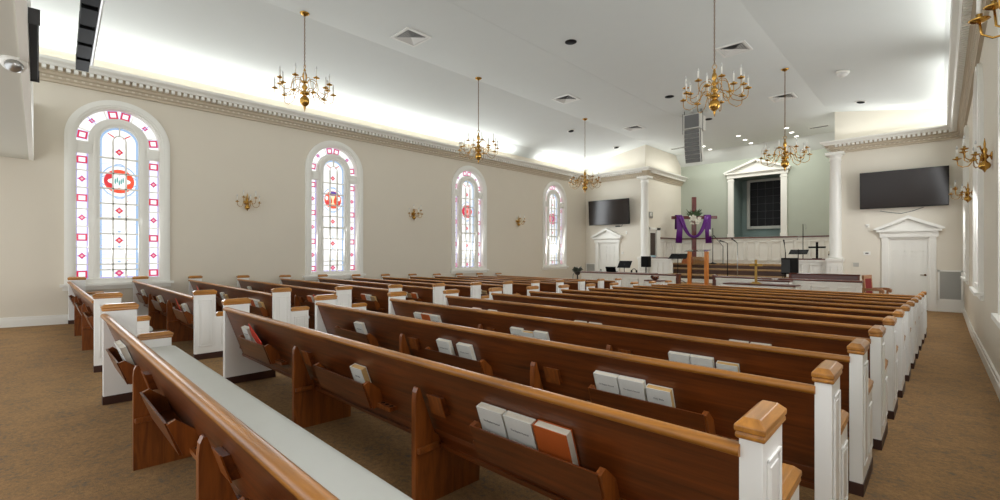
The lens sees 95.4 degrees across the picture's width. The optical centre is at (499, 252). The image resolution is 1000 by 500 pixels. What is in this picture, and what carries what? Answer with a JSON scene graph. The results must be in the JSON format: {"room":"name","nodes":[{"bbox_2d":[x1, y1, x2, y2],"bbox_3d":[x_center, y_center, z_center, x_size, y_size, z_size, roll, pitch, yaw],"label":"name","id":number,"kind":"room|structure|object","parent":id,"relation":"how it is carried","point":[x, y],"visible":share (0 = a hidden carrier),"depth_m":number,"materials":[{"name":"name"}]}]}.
{"room":"church","nodes":[
{"label":"church","id":0,"kind":"room"},
{"bbox_2d":[0,0,33,160],"bbox_3d":[-4.762,-2.150,3.111,12.070,1.025,2.240,0,0,44],"label":"ceiling","id":1,"kind":"structure","parent":0,"point":[16,89],"depth_m":4.64,"materials":[{"name":"beige paint"}]},
{"bbox_2d":[0,55,27,72],"bbox_3d":[-4.146,-1.629,3.879,0.171,0.190,0.172,0,0,-36],"label":"ceiling camera","id":2,"kind":"object","parent":1,"relation":"attached to","point":[14,64],"visible":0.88,"depth_m":3.84,"materials":[{"name":"white"}]},
{"bbox_2d":[28,7,39,82],"bbox_3d":[-3.933,-1.707,3.845,1.600,0.110,0.062,0,0,45],"label":"speaker","id":3,"kind":"object","parent":1,"relation":"attached to","point":[33,14],"visible":0.96,"depth_m":3.59,"materials":[{"name":"black plastic"}]},
{"bbox_2d":[0,46,585,317],"bbox_3d":[-2.986,-1.022,13.616,0.001,5.360,19.800,0,0,44],"label":"wall","id":4,"kind":"structure","parent":0,"point":[214,157],"depth_m":10.70,"materials":[{"name":"paint"}]},
{"bbox_2d":[0,314,67,327],"bbox_3d":[-2.975,1.358,13.606,0.030,0.559,19.800,0,0,44],"label":"baseboard","id":5,"kind":"structure","parent":4,"relation":"attached to","point":[49,319],"depth_m":8.09,"materials":[{"name":"white wood"}]},
{"bbox_2d":[59,100,173,290],"bbox_3d":[-7.517,-1.132,8.998,0.280,3.680,1.720,0,0,44],"label":"window","id":6,"kind":"structure","parent":4,"relation":"in","point":[117,154],"depth_m":8.96,"materials":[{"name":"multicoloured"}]},
{"bbox_2d":[235,190,260,210],"bbox_3d":[-5.786,-1.196,10.491,0.347,0.468,0.501,0,0,15],"label":"wall sconce","id":7,"kind":"object","parent":4,"relation":"attached to","point":[246,202],"visible":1,"depth_m":10.51,"materials":[{"name":"gold metal"}]},
{"bbox_2d":[303,140,365,279],"bbox_3d":[-4.434,-1.132,12.179,0.280,3.680,1.720,0,0,44],"label":"window","id":8,"kind":"structure","parent":4,"relation":"in","point":[333,170],"depth_m":12.21,"materials":[{"name":"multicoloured glass"}]},
{"bbox_2d":[39,54,687,185],"bbox_3d":[-0.574,-3.282,13.785,3.230,0.360,23.400,0,0,44],"label":"crown molding","id":9,"kind":"structure","parent":4,"relation":"attached to","point":[51,69],"depth_m":10.89,"materials":[{"name":"beige"}]},
{"bbox_2d":[450,166,488,273],"bbox_3d":[-1.080,-1.132,15.640,0.280,3.680,1.720,0,0,44],"label":"window","id":10,"kind":"structure","parent":4,"relation":"in","point":[468,186],"depth_m":15.73,"materials":[{"name":"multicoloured glass"}]},
{"bbox_2d":[542,181,568,269],"bbox_3d":[2.260,-1.132,19.087,0.280,3.680,1.720,0,0,44],"label":"window","id":11,"kind":"structure","parent":4,"relation":"in","point":[554,195],"depth_m":19.20,"materials":[{"name":"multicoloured glass"}]},
{"bbox_2d":[31,0,950,170],"bbox_3d":[2.600,-4.082,10.709,12.070,0.760,23.400,0,0,44],"label":"ceiling","id":12,"kind":"structure","parent":0,"point":[627,56],"depth_m":10.06,"materials":[{"name":"paint"}]},
{"bbox_2d":[76,0,104,71],"bbox_3d":[-3.918,-3.557,4.435,0.200,1.750,6.600,0,0,-44],"label":"bar","id":13,"kind":"object","parent":12,"relation":"hanging from","point":[91,11],"visible":1,"depth_m":5.60,"materials":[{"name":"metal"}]},
{"bbox_2d":[271,11,335,111],"bbox_3d":[-3.634,-3.537,8.465,1.040,1.830,1.040,0,0,44],"label":"chandelier","id":14,"kind":"object","parent":12,"relation":"hanging from","point":[304,100],"visible":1,"depth_m":8.42,"materials":[{"name":"gold metal"}]},
{"bbox_2d":[390,27,431,46],"bbox_3d":[-1.838,-4.442,9.398,0.600,0.020,0.600,0,0,44],"label":"ceiling vent","id":15,"kind":"object","parent":12,"relation":"in","point":[409,36],"visible":1,"depth_m":9.39,"materials":[{"name":"white metal"}]},
{"bbox_2d":[458,77,499,163],"bbox_3d":[-0.550,-3.357,11.618,1.036,2.190,1.036,0,0,-11],"label":"chandelier","id":16,"kind":"object","parent":12,"relation":"hanging from","point":[478,155],"visible":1,"depth_m":11.58,"materials":[{"name":"gold metal"}]},
{"bbox_2d":[552,94,580,103],"bbox_3d":[1.915,-4.442,13.184,0.600,0.020,0.600,0,0,44],"label":"ceiling vent","id":17,"kind":"object","parent":12,"relation":"in","point":[567,98],"visible":1,"depth_m":13.18,"materials":[{"name":"white metal"}]},
{"bbox_2d":[568,118,601,191],"bbox_3d":[2.831,-3.207,15.164,1.036,2.490,1.036,0,0,-20],"label":"chandelier","id":18,"kind":"object","parent":12,"relation":"hanging from","point":[584,181],"visible":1,"depth_m":15.12,"materials":[{"name":"gold metal"}]},
{"bbox_2d":[680,110,707,163],"bbox_3d":[6.147,-3.634,14.373,0.840,1.637,0.800,0,0,40],"label":"speaker","id":19,"kind":"object","parent":12,"relation":"hanging from","point":[693,122],"visible":0.99,"depth_m":14.15},
{"bbox_2d":[680,0,751,116],"bbox_3d":[3.586,-3.362,7.609,1.036,2.180,1.036,0,0,-30],"label":"chandelier","id":20,"kind":"object","parent":12,"relation":"hanging from","point":[714,104],"visible":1,"depth_m":7.56,"materials":[{"name":"gold metal"}]},
{"bbox_2d":[715,40,752,57],"bbox_3d":[5.112,-4.442,9.946,0.600,0.020,0.600,0,0,44],"label":"ceiling vent","id":21,"kind":"object","parent":12,"relation":"in","point":[742,46],"visible":0.99,"depth_m":9.94,"materials":[{"name":"white metal"}]},
{"bbox_2d":[768,92,797,102],"bbox_3d":[8.105,-4.442,13.034,0.600,0.020,0.600,0,0,44],"label":"ceiling vent","id":22,"kind":"object","parent":12,"relation":"in","point":[791,95],"visible":0.95,"depth_m":13.04,"materials":[{"name":"white metal"}]},
{"bbox_2d":[759,68,811,169],"bbox_3d":[6.920,-3.207,11.049,1.036,2.490,1.036,0,0,-40],"label":"chandelier","id":23,"kind":"object","parent":12,"relation":"hanging from","point":[785,163],"visible":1,"depth_m":11.02,"materials":[{"name":"gold metal"}]},
{"bbox_2d":[0,310,999,499],"bbox_3d":[3.575,1.443,11.714,12.070,0.389,26.200,0,0,44],"label":"floor","id":24,"kind":"structure","parent":0,"point":[59,441],"depth_m":3.37,"materials":[{"name":"carpet"}]},
{"bbox_2d":[67,277,152,372],"bbox_3d":[-6.032,0.890,6.874,4.920,0.880,0.554,0,0,44],"label":"pew","id":25,"kind":"object","parent":24,"relation":"on","point":[84,310],"visible":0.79,"depth_m":5.89,"materials":[{"name":"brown wood"}]},
{"bbox_2d":[132,276,222,359],"bbox_3d":[-5.381,0.914,7.545,4.920,0.880,0.554,0,0,44],"label":"pew","id":26,"kind":"object","parent":24,"relation":"on","point":[203,325],"visible":0.87,"depth_m":6.12,"materials":[{"name":"brown wood"}]},
{"bbox_2d":[188,275,309,327],"bbox_3d":[-4.730,0.938,8.217,4.920,0.880,0.554,0,0,44],"label":"pew","id":27,"kind":"object","parent":24,"relation":"on","point":[277,303],"visible":0.42,"depth_m":6.67,"materials":[{"name":"brown wood"}]},
{"bbox_2d":[100,302,412,499],"bbox_3d":[-1.532,0.889,2.443,4.907,0.880,0.554,0,0,44],"label":"pew","id":28,"kind":"object","parent":24,"relation":"on","point":[242,448],"visible":0.98,"depth_m":2.06,"materials":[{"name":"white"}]},
{"bbox_2d":[117,343,134,365],"bbox_3d":[-2.685,0.773,3.284,0.155,0.224,0.109,0,0,44],"label":"hymnal","id":29,"kind":"object","parent":28,"relation":"in","point":[122,348],"visible":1,"depth_m":3.23,"materials":[{"name":"white paper"}]},
{"bbox_2d":[236,275,366,328],"bbox_3d":[-4.080,0.962,8.888,4.920,0.880,0.554,0,0,44],"label":"pew","id":30,"kind":"object","parent":24,"relation":"on","point":[299,294],"visible":0.37,"depth_m":8.04,"materials":[{"name":"brown wood"}]},
{"bbox_2d":[279,275,414,313],"bbox_3d":[-3.429,0.986,9.560,4.920,0.880,0.554,0,0,44],"label":"pew","id":31,"kind":"object","parent":24,"relation":"on","point":[381,306],"visible":0.27,"depth_m":8.35,"materials":[{"name":"brown wood"}]},
{"bbox_2d":[318,274,445,304],"bbox_3d":[-2.778,1.010,10.231,4.920,0.880,0.554,0,0,44],"label":"pew","id":32,"kind":"object","parent":24,"relation":"on","point":[435,295],"visible":0.23,"depth_m":8.78,"materials":[{"name":"brown wood"}]},
{"bbox_2d":[351,274,488,298],"bbox_3d":[-2.127,1.034,10.902,4.920,0.880,0.554,0,0,44],"label":"pew","id":33,"kind":"object","parent":24,"relation":"on","point":[473,291],"visible":0.23,"depth_m":9.49,"materials":[{"name":"brown wood"}]},
{"bbox_2d":[381,274,520,295],"bbox_3d":[-1.477,1.058,11.574,4.920,0.880,0.554,0,0,44],"label":"pew","id":34,"kind":"object","parent":24,"relation":"on","point":[507,285],"visible":0.26,"depth_m":10.61,"materials":[{"name":"brown wood"}]},
{"bbox_2d":[408,274,539,295],"bbox_3d":[-0.826,1.082,12.245,4.920,0.880,0.554,0,0,44],"label":"pew","id":35,"kind":"object","parent":24,"relation":"on","point":[520,288],"visible":0.19,"depth_m":11.08,"materials":[{"name":"brown wood"}]},
{"bbox_2d":[433,273,563,292],"bbox_3d":[-0.175,1.106,12.917,4.920,0.880,0.554,0,0,44],"label":"pew","id":36,"kind":"object","parent":24,"relation":"on","point":[544,286],"visible":0.19,"depth_m":11.56,"materials":[{"name":"brown wood"}]},
{"bbox_2d":[221,298,801,499],"bbox_3d":[-0.872,0.913,3.138,4.920,0.880,0.554,0,0,43],"label":"pew","id":37,"kind":"object","parent":24,"relation":"on","point":[622,455],"visible":0.95,"depth_m":2.02,"materials":[{"name":"brown wood"}]},
{"bbox_2d":[241,325,256,342],"bbox_3d":[-2.332,0.798,4.247,0.155,0.224,0.109,0,0,43],"label":"hymnal","id":38,"kind":"object","parent":37,"relation":"in","point":[246,330],"visible":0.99,"depth_m":4.20,"materials":[{"name":"white paper"}]},
{"bbox_2d":[349,363,371,382],"bbox_3d":[-0.863,0.806,2.857,0.138,0.207,0.106,0,0,43],"label":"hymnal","id":39,"kind":"object","parent":37,"relation":"in","point":[360,374],"visible":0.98,"depth_m":2.81,"materials":[{"name":"white paper"}]},
{"bbox_2d":[377,401,397,411],"bbox_3d":[-0.678,0.927,2.745,0.138,0.024,0.063,0,0,43],"label":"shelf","id":40,"kind":"object","parent":37,"relation":"attached to","point":[390,406],"depth_m":2.72,"materials":[{"name":"brown wood"}]},
{"bbox_2d":[476,402,508,438],"bbox_3d":[-0.015,0.798,2.052,0.155,0.224,0.109,0,0,43],"label":"hymnal","id":41,"kind":"object","parent":37,"relation":"in","point":[491,417],"visible":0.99,"depth_m":2.02,"materials":[{"name":"white paper"}]},
{"bbox_2d":[503,410,537,449],"bbox_3d":[0.105,0.798,1.939,0.155,0.224,0.109,0,0,43],"label":"hymnal","id":42,"kind":"object","parent":37,"relation":"in","point":[519,427],"visible":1,"depth_m":1.91,"materials":[{"name":"white paper"}]},
{"bbox_2d":[532,419,579,465],"bbox_3d":[0.229,0.794,1.815,0.165,0.231,0.116,0,0,43],"label":"hymnal","id":43,"kind":"object","parent":37,"relation":"in","point":[552,439],"visible":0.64,"depth_m":1.78,"materials":[{"name":"orange paper"}]},
{"bbox_2d":[456,273,585,290],"bbox_3d":[0.475,1.129,13.588,4.920,0.880,0.554,0,0,44],"label":"pew","id":44,"kind":"object","parent":24,"relation":"on","point":[580,285],"visible":0.2,"depth_m":12.36,"materials":[{"name":"brown wood"}]},
{"bbox_2d":[476,273,608,289],"bbox_3d":[1.126,1.153,14.260,4.920,0.880,0.554,0,0,44],"label":"pew","id":45,"kind":"object","parent":24,"relation":"on","point":[599,283],"visible":0.19,"depth_m":13.34,"materials":[{"name":"brown wood"}]},
{"bbox_2d":[495,273,621,288],"bbox_3d":[1.777,1.177,14.931,4.920,0.880,0.554,0,0,44],"label":"pew","id":46,"kind":"object","parent":24,"relation":"on","point":[618,280],"visible":0.2,"depth_m":14.09,"materials":[{"name":"brown wood"}]},
{"bbox_2d":[313,294,848,499],"bbox_3d":[-0.205,0.937,3.796,4.933,0.880,0.555,0,0,44],"label":"pew","id":47,"kind":"object","parent":24,"relation":"on","point":[709,400],"visible":0.67,"depth_m":2.46,"materials":[{"name":"brown wood"}]},
{"bbox_2d":[353,321,367,333],"bbox_3d":[-1.417,0.822,4.674,0.155,0.224,0.109,0,0,44],"label":"hymnal","id":48,"kind":"object","parent":47,"relation":"in","point":[360,327],"visible":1,"depth_m":4.63,"materials":[{"name":"white paper"}]},
{"bbox_2d":[436,338,455,355],"bbox_3d":[-0.436,0.822,3.742,0.155,0.224,0.109,0,0,44],"label":"hymnal","id":49,"kind":"object","parent":47,"relation":"in","point":[444,345],"visible":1,"depth_m":3.70,"materials":[{"name":"white paper"}]},
{"bbox_2d":[456,342,476,360],"bbox_3d":[-0.255,0.822,3.569,0.155,0.224,0.109,0,0,44],"label":"hymnal","id":50,"kind":"object","parent":47,"relation":"in","point":[465,350],"visible":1,"depth_m":3.53,"materials":[{"name":"white paper"}]},
{"bbox_2d":[593,370,619,393],"bbox_3d":[0.650,0.822,2.710,0.155,0.224,0.109,0,0,44],"label":"hymnal","id":51,"kind":"object","parent":47,"relation":"in","point":[605,381],"visible":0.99,"depth_m":2.68,"materials":[{"name":"white paper"}]},
{"bbox_2d":[617,375,646,400],"bbox_3d":[0.766,0.822,2.599,0.155,0.224,0.109,0,0,44],"label":"hymnal","id":52,"kind":"object","parent":47,"relation":"in","point":[632,387],"visible":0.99,"depth_m":2.57,"materials":[{"name":"white paper"}]},
{"bbox_2d":[645,384,675,407],"bbox_3d":[0.883,0.830,2.490,0.138,0.207,0.106,0,0,44],"label":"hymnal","id":53,"kind":"object","parent":47,"relation":"in","point":[657,394],"visible":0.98,"depth_m":2.46,"materials":[{"name":"white paper"}]},
{"bbox_2d":[715,434,738,440],"bbox_3d":[1.155,0.951,2.295,0.138,0.024,0.063,0,0,44],"label":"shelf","id":54,"kind":"object","parent":47,"relation":"attached to","point":[729,436],"depth_m":2.31,"materials":[{"name":"brown wood"}]},
{"bbox_2d":[387,291,873,496],"bbox_3d":[0.469,0.962,4.480,4.946,0.880,0.554,0,0,44],"label":"pew","id":55,"kind":"object","parent":24,"relation":"on","point":[796,365],"visible":0.43,"depth_m":3.11,"materials":[{"name":"brown wood"}]},
{"bbox_2d":[533,330,549,340],"bbox_3d":[0.402,0.846,4.268,0.155,0.224,0.109,0,0,44],"label":"hymnal","id":56,"kind":"object","parent":55,"relation":"in","point":[537,334],"visible":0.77,"depth_m":4.23,"materials":[{"name":"white paper"}]},
{"bbox_2d":[668,351,690,363],"bbox_3d":[1.338,0.846,3.361,0.155,0.224,0.109,0,0,44],"label":"hymnal","id":57,"kind":"object","parent":55,"relation":"in","point":[672,355],"visible":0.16,"depth_m":3.33,"materials":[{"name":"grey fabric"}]},
{"bbox_2d":[689,354,714,367],"bbox_3d":[1.453,0.846,3.249,0.155,0.224,0.109,0,0,44],"label":"hymnal","id":58,"kind":"object","parent":55,"relation":"in","point":[699,360],"visible":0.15,"depth_m":3.21,"materials":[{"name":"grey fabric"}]},
{"bbox_2d":[716,361,739,371],"bbox_3d":[1.576,0.855,3.132,0.138,0.207,0.106,0,0,44],"label":"book","id":59,"kind":"object","parent":55,"relation":"in","point":[723,365],"visible":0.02,"depth_m":3.10,"materials":[{"name":"white paper"}]},
{"bbox_2d":[580,271,680,286],"bbox_3d":[4.547,1.165,16.335,3.855,0.945,0.250,0,0,44],"label":"rail","id":60,"kind":"object","parent":24,"relation":"on","point":[627,278],"visible":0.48,"depth_m":16.20,"materials":[{"name":"white wood"}]},
{"bbox_2d":[636,175,652,272],"bbox_3d":[5.957,-0.742,18.735,0.480,4.760,0.480,0,0,44],"label":"column","id":61,"kind":"structure","parent":24,"relation":"on","point":[644,182],"depth_m":18.61,"materials":[{"name":"white"}]},
{"bbox_2d":[443,289,887,450],"bbox_3d":[1.124,0.986,5.147,4.958,0.880,0.554,0,0,44],"label":"pew","id":62,"kind":"object","parent":24,"relation":"on","point":[809,341],"visible":0.4,"depth_m":3.91,"materials":[{"name":"brown wood"}]},
{"bbox_2d":[488,287,897,419],"bbox_3d":[1.780,1.010,5.814,4.971,0.880,0.554,0,0,44],"label":"pew","id":63,"kind":"object","parent":24,"relation":"on","point":[853,330],"visible":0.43,"depth_m":4.67,"materials":[{"name":"brown wood"}]},
{"bbox_2d":[526,286,905,397],"bbox_3d":[2.435,1.034,6.481,4.984,0.880,0.554,0,0,44],"label":"pew","id":64,"kind":"object","parent":24,"relation":"on","point":[899,314],"visible":0.3,"depth_m":5.39,"materials":[{"name":"brown wood"}]},
{"bbox_2d":[558,284,910,381],"bbox_3d":[3.090,1.058,7.148,4.997,0.880,0.554,0,0,44],"label":"pew","id":65,"kind":"object","parent":24,"relation":"on","point":[564,288],"visible":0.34,"depth_m":6.13,"materials":[{"name":"brown wood"}]},
{"bbox_2d":[586,283,915,368],"bbox_3d":[3.745,1.082,7.815,5.010,0.880,0.554,0,0,44],"label":"pew","id":66,"kind":"object","parent":24,"relation":"on","point":[591,286],"visible":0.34,"depth_m":6.84,"materials":[{"name":"brown wood"}]},
{"bbox_2d":[723,282,800,289],"bbox_3d":[7.152,1.248,12.495,1.760,0.780,0.600,0,0,44],"label":"table","id":67,"kind":"object","parent":24,"relation":"on","point":[734,284],"visible":0.23,"depth_m":12.23,"materials":[{"name":"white wood"}]},
{"bbox_2d":[610,282,918,358],"bbox_3d":[4.401,1.106,8.482,5.022,0.880,0.554,0,0,44],"label":"pew","id":68,"kind":"object","parent":24,"relation":"on","point":[614,285],"visible":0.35,"depth_m":7.56,"materials":[{"name":"brown wood"}]},
{"bbox_2d":[670,263,862,292],"bbox_3d":[8.223,1.053,16.748,8.500,1.170,6.900,0,0,44],"label":"platform","id":69,"kind":"object","parent":24,"relation":"on","point":[744,270],"visible":0.12,"depth_m":16.80,"materials":[{"name":"wood"}]},
{"bbox_2d":[641,256,650,272],"bbox_3d":[5.416,0.604,16.892,0.409,0.927,0.400,0,0,44],"label":"speaker","id":70,"kind":"object","parent":69,"relation":"on","point":[645,260],"visible":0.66,"depth_m":16.79},
{"bbox_2d":[649,257,672,273],"bbox_3d":[6.453,0.633,18.255,0.940,0.870,0.200,0,0,44],"label":"wall","id":71,"kind":"structure","parent":69,"relation":"on","point":[660,265],"depth_m":18.17,"materials":[{"name":"white"}]},
{"bbox_2d":[668,254,686,282],"bbox_3d":[6.189,0.556,15.864,0.620,1.028,0.472,0,0,44],"label":"music stand","id":72,"kind":"object","parent":69,"relation":"on","point":[672,256],"visible":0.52,"depth_m":15.88,"materials":[{"name":"black metal"}]},
{"bbox_2d":[671,197,716,256],"bbox_3d":[8.319,-0.952,19.510,1.860,2.840,0.560,0,0,6],"label":"wooden cross","id":73,"kind":"object","parent":69,"relation":"on","point":[693,198],"visible":0.66,"depth_m":19.46,"materials":[{"name":"brown wood"}]},
{"bbox_2d":[675,215,711,242],"bbox_3d":[8.249,-1.004,19.468,1.499,1.224,0.400,0,0,6],"label":"cloth","id":74,"kind":"object","parent":73,"relation":"on","point":[680,225],"visible":0.99,"depth_m":19.32,"materials":[{"name":"purple fabric"}]},
{"bbox_2d":[686,209,701,223],"bbox_3d":[8.219,-1.518,19.238,0.768,0.711,0.184,0,0,6],"label":"flower spray","id":75,"kind":"object","parent":73,"relation":"attached to","point":[693,215],"visible":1,"depth_m":19.26,"materials":[{"name":"white plant"}]},
{"bbox_2d":[684,250,710,284],"bbox_3d":[6.465,0.488,14.873,0.720,1.160,0.400,0,0,44],"label":"lectern","id":76,"kind":"object","parent":69,"relation":"on","point":[697,267],"visible":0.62,"depth_m":14.87,"materials":[{"name":"brown wood"}]},
{"bbox_2d":[660,235,828,263],"bbox_3d":[9.970,-0.057,18.300,6.350,1.190,2.260,0,0,44],"label":"choir partition wall","id":77,"kind":"structure","parent":69,"relation":"on","point":[766,250],"depth_m":19.18,"materials":[{"name":"white"}]},
{"bbox_2d":[781,258,797,277],"bbox_3d":[8.689,0.616,13.657,0.380,0.903,0.352,0,0,44],"label":"floor speaker","id":78,"kind":"object","parent":69,"relation":"on","point":[788,265],"visible":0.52,"depth_m":13.56,"materials":[{"name":"black plastic"}]},
{"bbox_2d":[781,259,789,272],"bbox_3d":[8.527,0.404,13.584,0.230,0.399,0.022,0,0,44],"label":"grille","id":79,"kind":"object","parent":78,"relation":"attached to","point":[785,263],"depth_m":13.58,"materials":[{"name":"grey"}]},
{"bbox_2d":[786,258,826,276],"bbox_3d":[9.986,0.633,14.831,1.100,0.870,0.200,0,0,44],"label":"wall","id":80,"kind":"structure","parent":69,"relation":"on","point":[819,266],"depth_m":14.64,"materials":[{"name":"white"}]},
{"bbox_2d":[789,273,859,279],"bbox_3d":[9.070,0.834,12.808,1.660,0.467,0.360,0,0,44],"label":"bench","id":81,"kind":"object","parent":69,"relation":"on","point":[791,275],"visible":0.22,"depth_m":12.85,"materials":[{"name":"brown wood"}]},
{"bbox_2d":[757,279,792,283],"bbox_3d":[7.689,1.204,12.726,0.800,0.868,0.400,0,0,44],"label":"side table","id":82,"kind":"object","parent":24,"relation":"on","point":[770,281],"visible":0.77,"depth_m":12.56,"materials":[{"name":"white wood"}]},
{"bbox_2d":[630,281,921,350],"bbox_3d":[5.056,1.129,9.149,5.035,0.880,0.554,0,0,44],"label":"pew","id":83,"kind":"object","parent":24,"relation":"on","point":[633,284],"visible":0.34,"depth_m":8.27,"materials":[{"name":"brown wood"}]},
{"bbox_2d":[649,281,924,343],"bbox_3d":[5.711,1.153,9.816,5.048,0.880,0.554,0,0,44],"label":"pew","id":84,"kind":"object","parent":24,"relation":"on","point":[651,283],"visible":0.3,"depth_m":8.96,"materials":[{"name":"brown wood"}]},
{"bbox_2d":[712,275,863,292],"bbox_3d":[8.008,1.165,12.981,3.685,0.945,0.250,0,0,44],"label":"rail","id":85,"kind":"object","parent":24,"relation":"on","point":[806,284],"visible":0.32,"depth_m":12.38,"materials":[{"name":"white wood"}]},
{"bbox_2d":[665,280,926,337],"bbox_3d":[6.366,1.177,10.483,5.061,0.880,0.554,0,0,44],"label":"pew","id":86,"kind":"object","parent":24,"relation":"on","point":[667,282],"visible":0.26,"depth_m":9.64,"materials":[{"name":"brown wood"}]},
{"bbox_2d":[825,151,844,273],"bbox_3d":[10.539,-0.742,14.295,0.480,4.760,0.480,0,0,44],"label":"column","id":87,"kind":"structure","parent":24,"relation":"on","point":[835,260],"depth_m":14.17,"materials":[{"name":"white wood"}]},
{"bbox_2d":[862,275,891,293],"bbox_3d":[9.917,1.119,11.979,0.580,1.037,0.480,0,0,-33],"label":"carved armchair","id":88,"kind":"object","parent":24,"relation":"on","point":[867,285],"visible":0.44,"depth_m":12.00,"materials":[{"name":"brown wood"}]},
{"bbox_2d":[586,145,644,271],"bbox_3d":[4.938,-1.401,19.723,2.880,6.078,0.001,0,0,44],"label":"wall","id":89,"kind":"structure","parent":0,"point":[630,244],"depth_m":19.41,"materials":[{"name":"paint"}]},
{"bbox_2d":[590,228,622,271],"bbox_3d":[4.691,0.288,19.914,1.520,2.700,0.310,0,0,44],"label":"door","id":90,"kind":"structure","parent":89,"relation":"in","point":[607,241],"depth_m":19.95,"materials":[{"name":"white wood"}]},
{"bbox_2d":[588,198,629,225],"bbox_3d":[4.744,-1.723,19.620,1.900,1.071,0.390,0,0,41],"label":"television","id":91,"kind":"object","parent":89,"relation":"attached to","point":[613,211],"visible":1,"depth_m":19.46,"materials":[{"name":"black plastic"}]},
{"bbox_2d":[645,145,680,237],"bbox_3d":[7.224,-1.407,20.014,0.001,6.090,3.600,0,0,44],"label":"wall","id":92,"kind":"structure","parent":0,"point":[664,198],"depth_m":19.96,"materials":[{"name":"paint"}]},
{"bbox_2d":[649,227,660,256],"bbox_3d":[6.545,0.008,19.356,0.120,2.120,1.030,0,0,44],"label":"door","id":93,"kind":"structure","parent":92,"relation":"in","point":[654,233],"depth_m":19.44,"materials":[{"name":"white wood"}]},
{"bbox_2d":[681,149,829,237],"bbox_3d":[10.753,-1.172,19.101,6.340,5.620,0.001,0,0,44],"label":"wall","id":94,"kind":"structure","parent":0,"point":[808,183],"depth_m":18.26,"materials":[{"name":"green paint"}]},
{"bbox_2d":[723,158,791,236],"bbox_3d":[10.705,-2.292,19.022,2.520,3.260,0.220,0,0,44],"label":"trim","id":95,"kind":"structure","parent":94,"relation":"attached to","point":[752,168],"depth_m":19.00,"materials":[{"name":"white wood"}]},
{"bbox_2d":[734,174,780,236],"bbox_3d":[11.203,-1.942,19.535,1.820,2.560,1.250,0,0,44],"label":"wall niche","id":96,"kind":"object","parent":94,"relation":"in","point":[740,184],"visible":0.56,"depth_m":20.22,"materials":[{"name":"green paint"}]},
{"bbox_2d":[747,177,780,228],"bbox_3d":[11.623,-2.132,19.941,1.440,2.180,0.078,0,0,44],"label":"window","id":97,"kind":"structure","parent":96,"relation":"attached to","point":[763,195],"depth_m":19.97,"materials":[{"name":"grey glass"}]},
{"bbox_2d":[835,109,963,303],"bbox_3d":[11.548,-1.399,13.318,2.850,6.073,0.001,0,0,44],"label":"wall","id":98,"kind":"structure","parent":0,"point":[857,239],"depth_m":13.43,"materials":[{"name":"paint"}]},
{"bbox_2d":[860,165,948,208],"bbox_3d":[11.539,-1.824,13.051,1.900,1.070,0.375,0,0,41],"label":"television","id":99,"kind":"object","parent":98,"relation":"attached to","point":[927,186],"visible":1,"depth_m":12.91,"materials":[{"name":"black plastic"}]},
{"bbox_2d":[874,215,944,310],"bbox_3d":[11.739,0.288,13.084,1.520,2.700,0.310,0,0,44],"label":"door","id":100,"kind":"structure","parent":98,"relation":"in","point":[908,246],"depth_m":13.08,"materials":[{"name":"white wood"}]},
{"bbox_2d":[937,300,963,312],"bbox_3d":[11.606,1.483,13.234,2.650,0.310,0.040,0,0,44],"label":"baseboard","id":101,"kind":"structure","parent":98,"relation":"attached to","point":[942,306],"depth_m":12.49,"materials":[{"name":"white wood"}]},
{"bbox_2d":[938,270,962,301],"bbox_3d":[12.370,0.908,12.499,0.500,0.840,0.030,0,0,44],"label":"air vent","id":102,"kind":"object","parent":98,"relation":"in","point":[950,284],"visible":0.92,"depth_m":12.50,"materials":[{"name":"white metal"}]},
{"bbox_2d":[964,9,999,375],"bbox_3d":[5.682,-1.022,5.216,0.001,5.360,19.800,0,0,44],"label":"wall","id":103,"kind":"structure","parent":0,"point":[979,312],"depth_m":5.99,"materials":[{"name":"paint"}]},
{"bbox_2d":[819,0,990,152],"bbox_3d":[5.785,-3.282,7.622,3.200,0.360,23.400,0,0,44],"label":"crown molding","id":104,"kind":"structure","parent":103,"relation":"attached to","point":[966,41],"depth_m":9.35,"materials":[{"name":"beige wood"}]},
{"bbox_2d":[948,180,972,202],"bbox_3d":[9.213,-1.216,9.095,0.347,0.468,0.501,0,0,15],"label":"wall sconce","id":105,"kind":"object","parent":103,"relation":"attached to","point":[967,197],"visible":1,"depth_m":9.03,"materials":[{"name":"gold metal"}]},
{"bbox_2d":[960,125,968,283],"bbox_3d":[10.985,-1.132,10.632,0.280,3.680,1.720,0,0,44],"label":"window","id":106,"kind":"structure","parent":103,"relation":"in","point":[965,277],"depth_m":10.15,"materials":[{"name":"white glass"}]},
{"bbox_2d":[952,135,992,172],"bbox_3d":[5.872,-1.216,5.648,0.347,0.468,0.501,0,0,15],"label":"wall sconce","id":107,"kind":"object","parent":103,"relation":"attached to","point":[984,165],"visible":1,"depth_m":5.58,"materials":[{"name":"gold metal"}]},
{"bbox_2d":[969,63,983,300],"bbox_3d":[7.645,-1.132,7.185,0.280,3.680,1.720,0,0,44],"label":"window","id":108,"kind":"structure","parent":103,"relation":"in","point":[977,289],"depth_m":6.70,"materials":[{"name":"white glass"}]},
{"bbox_2d":[963,307,999,399],"bbox_3d":[5.671,1.358,5.227,0.030,0.559,19.800,0,0,44],"label":"baseboard","id":109,"kind":"structure","parent":103,"relation":"attached to","point":[992,372],"depth_m":6.11,"materials":[{"name":"white wood"}]},
{"bbox_2d":[967,0,999,38],"bbox_3d":[2.636,-1.266,2.309,0.347,0.468,0.501,0,0,15],"label":"wall sconce","id":110,"kind":"object","parent":103,"relation":"attached to","point":[979,18],"visible":1,"depth_m":2.41,"materials":[{"name":"gold metal"}]},
{"bbox_2d":[991,9,999,328],"bbox_3d":[4.291,-1.132,3.724,0.280,3.680,1.720,0,0,44],"label":"window","id":111,"kind":"structure","parent":103,"relation":"in","point":[995,317],"depth_m":4.29,"materials":[{"name":"white glass"}]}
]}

